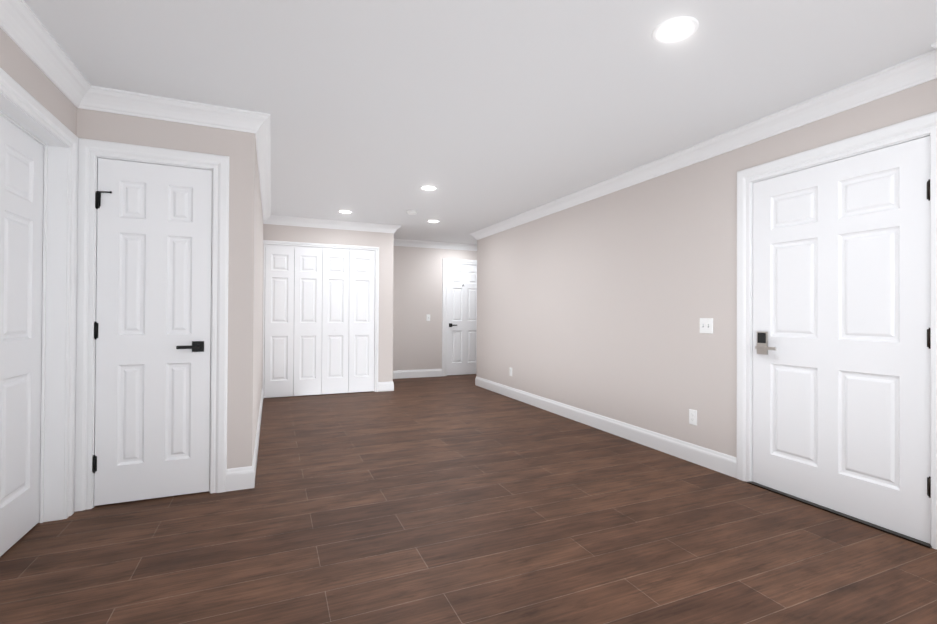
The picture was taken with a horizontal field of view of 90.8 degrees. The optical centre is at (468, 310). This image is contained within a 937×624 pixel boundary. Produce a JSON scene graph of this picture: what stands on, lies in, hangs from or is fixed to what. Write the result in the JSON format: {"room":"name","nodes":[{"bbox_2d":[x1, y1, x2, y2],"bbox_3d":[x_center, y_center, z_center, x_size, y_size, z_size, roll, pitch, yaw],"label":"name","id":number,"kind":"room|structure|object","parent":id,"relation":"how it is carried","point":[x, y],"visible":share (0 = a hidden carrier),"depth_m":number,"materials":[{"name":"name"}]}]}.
{"room":"empty living room","nodes":[
{"label":"empty living room","id":0,"kind":"room"},
{"bbox_2d":[0,28,76,135],"bbox_3d":[-1.239,-0.075,0.076,0.140,2.420,5.821,0,0,-23],"label":"wall","id":1,"kind":"structure","parent":0,"point":[23,70],"depth_m":2.19,"materials":[{"name":"paint"}]},
{"bbox_2d":[0,115,43,556],"bbox_3d":[-2.118,0.119,2.088,0.093,2.030,0.900,0,0,-23],"label":"door","id":2,"kind":"structure","parent":1,"relation":"in","point":[21,209],"depth_m":2.29,"materials":[{"name":"white wood"}]},
{"bbox_2d":[0,68,229,522],"bbox_3d":[-1.772,0.079,2.326,0.924,2.138,1.262,0,0,-23],"label":"door frame","id":3,"kind":"structure","parent":1,"relation":"attached to","point":[23,109],"depth_m":2.61,"materials":[{"name":"white wood"}]},
{"bbox_2d":[77,108,255,468],"bbox_3d":[-1.860,-0.059,2.899,0.931,2.420,0.140,0,0,-23],"label":"wall","id":4,"kind":"structure","parent":0,"point":[238,148],"depth_m":2.97,"materials":[{"name":"paint"}]},
{"bbox_2d":[92,158,212,505],"bbox_3d":[-1.904,0.125,2.796,0.600,2.030,0.093,0,0,-23],"label":"closet door","id":5,"kind":"structure","parent":4,"relation":"in","point":[152,330],"depth_m":2.80,"materials":[{"name":"white wood"}]},
{"bbox_2d":[253,150,262,454],"bbox_3d":[-2.152,-0.049,4.595,0.140,2.420,3.209,0,0,-23],"label":"wall","id":6,"kind":"structure","parent":0,"point":[258,302],"depth_m":3.94,"materials":[{"name":"paint"}]},
{"bbox_2d":[250,389,262,487],"bbox_3d":[-2.057,1.091,4.546,0.015,0.140,3.364,0,0,-23],"label":"baseboard","id":7,"kind":"structure","parent":6,"relation":"attached to","point":[252,468],"depth_m":3.43,"materials":[{"name":"white wood"}]},
{"bbox_2d":[262,224,393,381],"bbox_3d":[-2.003,-0.035,6.478,1.891,2.420,0.140,0,0,-23],"label":"wall","id":8,"kind":"structure","parent":0,"point":[384,242],"depth_m":6.71,"materials":[{"name":"paint"}]},
{"bbox_2d":[264,245,374,397],"bbox_3d":[-2.028,0.149,6.399,1.452,2.030,0.056,0,0,-23],"label":"bifold door","id":9,"kind":"structure","parent":8,"relation":"in","point":[319,317],"depth_m":6.38,"materials":[{"name":"white wood"}]},
{"bbox_2d":[262,240,378,398],"bbox_3d":[-2.034,0.127,6.453,1.535,2.096,0.160,0,0,-23],"label":"door frame","id":10,"kind":"structure","parent":8,"relation":"attached to","point":[349,247],"depth_m":6.59,"materials":[{"name":"white wood"}]},
{"bbox_2d":[378,377,393,390],"bbox_3d":[-1.342,1.114,7.335,0.015,0.140,1.239,0,0,-23],"label":"baseboard","id":11,"kind":"structure","parent":8,"relation":"attached to","point":[385,385],"depth_m":6.74,"materials":[{"name":"white wood"}]},
{"bbox_2d":[393,246,476,370],"bbox_3d":[-0.316,-0.012,8.528,3.102,2.420,0.140,0,0,-23],"label":"wall","id":12,"kind":"structure","parent":0,"point":[417,298],"depth_m":8.21,"materials":[{"name":"paint"}]},
{"bbox_2d":[393,369,441,378],"bbox_3d":[-1.022,1.121,8.137,1.195,0.140,0.015,0,0,-23],"label":"baseboard","id":13,"kind":"structure","parent":12,"relation":"attached to","point":[399,374],"depth_m":8.18,"materials":[{"name":"white wood"}]},
{"bbox_2d":[442,258,476,375],"bbox_3d":[-0.085,0.131,8.614,0.906,2.138,0.160,0,0,-23],"label":"door frame","id":14,"kind":"structure","parent":12,"relation":"attached to","point":[445,262],"depth_m":8.39,"materials":[{"name":"white wood"}]},
{"bbox_2d":[447,264,476,374],"bbox_3d":[-0.059,0.174,8.553,0.710,2.030,0.093,0,0,-23],"label":"door","id":15,"kind":"structure","parent":12,"relation":"in","point":[461,319],"depth_m":8.54,"materials":[{"name":"white wood"}]},
{"bbox_2d":[0,374,936,623],"bbox_3d":[0.482,1.216,3.213,5.784,0.100,10.534,0,0,-23],"label":"floor","id":16,"kind":"structure","parent":0,"point":[456,499],"depth_m":2.31,"materials":[{"name":"brown wood"}]},
{"bbox_2d":[747,481,931,547],"bbox_3d":[2.130,1.166,2.723,0.114,0.009,0.946,0,0,-23],"label":"threshold","id":17,"kind":"object","parent":16,"relation":"on","point":[894,533],"depth_m":2.60,"materials":[{"name":"brown metal"}]},
{"bbox_2d":[24,0,936,243],"bbox_3d":[0.495,-1.314,3.230,5.784,0.120,10.534,0,0,-23],"label":"ceiling","id":18,"kind":"structure","parent":0,"point":[480,114],"depth_m":2.49,"materials":[{"name":"paint"}]},
{"bbox_2d":[338,210,352,213],"bbox_3d":[-1.555,-1.243,5.833,0.194,0.009,0.194,0,0,-23],"label":"recessed light","id":19,"kind":"object","parent":18,"relation":"in","point":[345,211],"visible":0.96,"depth_m":5.81,"materials":[{"name":"white"}]},
{"bbox_2d":[407,210,417,214],"bbox_3d":[-0.706,-1.223,5.784,0.136,0.040,0.136,0,0,-23],"label":"smoke detector","id":20,"kind":"object","parent":18,"relation":"attached to","point":[411,212],"visible":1,"depth_m":5.75,"materials":[{"name":"white plastic"}]},
{"bbox_2d":[419,185,437,190],"bbox_3d":[-0.405,-1.244,4.703,0.194,0.009,0.194,0,0,-23],"label":"recessed light","id":21,"kind":"object","parent":18,"relation":"in","point":[428,187],"visible":1,"depth_m":4.68,"materials":[{"name":"white"}]},
{"bbox_2d":[426,220,439,222],"bbox_3d":[-0.486,-1.233,6.396,0.194,0.009,0.194,0,0,-23],"label":"recessed light","id":22,"kind":"object","parent":18,"relation":"in","point":[433,221],"visible":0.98,"depth_m":6.41,"materials":[{"name":"white"}]},
{"bbox_2d":[652,16,698,42],"bbox_3d":[0.928,-1.256,2.076,0.194,0.009,0.194,0,0,-23],"label":"recessed light","id":23,"kind":"object","parent":18,"relation":"in","point":[676,29],"visible":1,"depth_m":2.07,"materials":[{"name":"white"}]},
{"bbox_2d":[476,79,936,457],"bbox_3d":[1.309,-0.029,4.782,0.140,2.420,5.672,0,0,-23],"label":"wall","id":24,"kind":"structure","parent":0,"point":[602,305],"depth_m":4.08,"materials":[{"name":"paint"}]},
{"bbox_2d":[0,0,936,250],"bbox_3d":[0.494,-1.200,3.229,5.504,0.108,10.254,0,0,-23],"label":"crown molding","id":25,"kind":"structure","parent":24,"relation":"attached to","point":[23,28],"depth_m":2.83,"materials":[{"name":"white wood"}]},
{"bbox_2d":[475,377,736,477],"bbox_3d":[0.999,1.112,5.291,0.015,0.140,4.512,0,0,-23],"label":"baseboard","id":26,"kind":"structure","parent":24,"relation":"attached to","point":[723,463],"depth_m":4.18,"materials":[{"name":"white wood"}]},
{"bbox_2d":[689,409,696,425],"bbox_3d":[1.736,0.828,3.575,0.008,0.116,0.072,0,0,-23],"label":"electrical outlet plate","id":27,"kind":"object","parent":24,"relation":"attached to","point":[692,417],"visible":1,"depth_m":3.57,"materials":[{"name":"white plastic"}]},
{"bbox_2d":[700,318,712,333],"bbox_3d":[1.781,0.116,3.471,0.017,0.116,0.116,0,0,-23],"label":"light switch","id":28,"kind":"object","parent":24,"relation":"attached to","point":[706,325],"visible":1,"depth_m":3.47,"materials":[{"name":"white plastic"}]},
{"bbox_2d":[737,111,936,548],"bbox_3d":[2.166,0.098,2.743,0.160,2.146,1.132,0,0,-23],"label":"door frame","id":29,"kind":"structure","parent":24,"relation":"attached to","point":[905,131],"depth_m":2.88,"materials":[{"name":"white wood"}]},
{"bbox_2d":[753,136,930,543],"bbox_3d":[2.110,0.146,2.712,0.100,2.030,0.933,0,0,-23],"label":"entry door","id":30,"kind":"structure","parent":24,"relation":"in","point":[841,336],"depth_m":2.63,"materials":[{"name":"white wood"}]}
]}

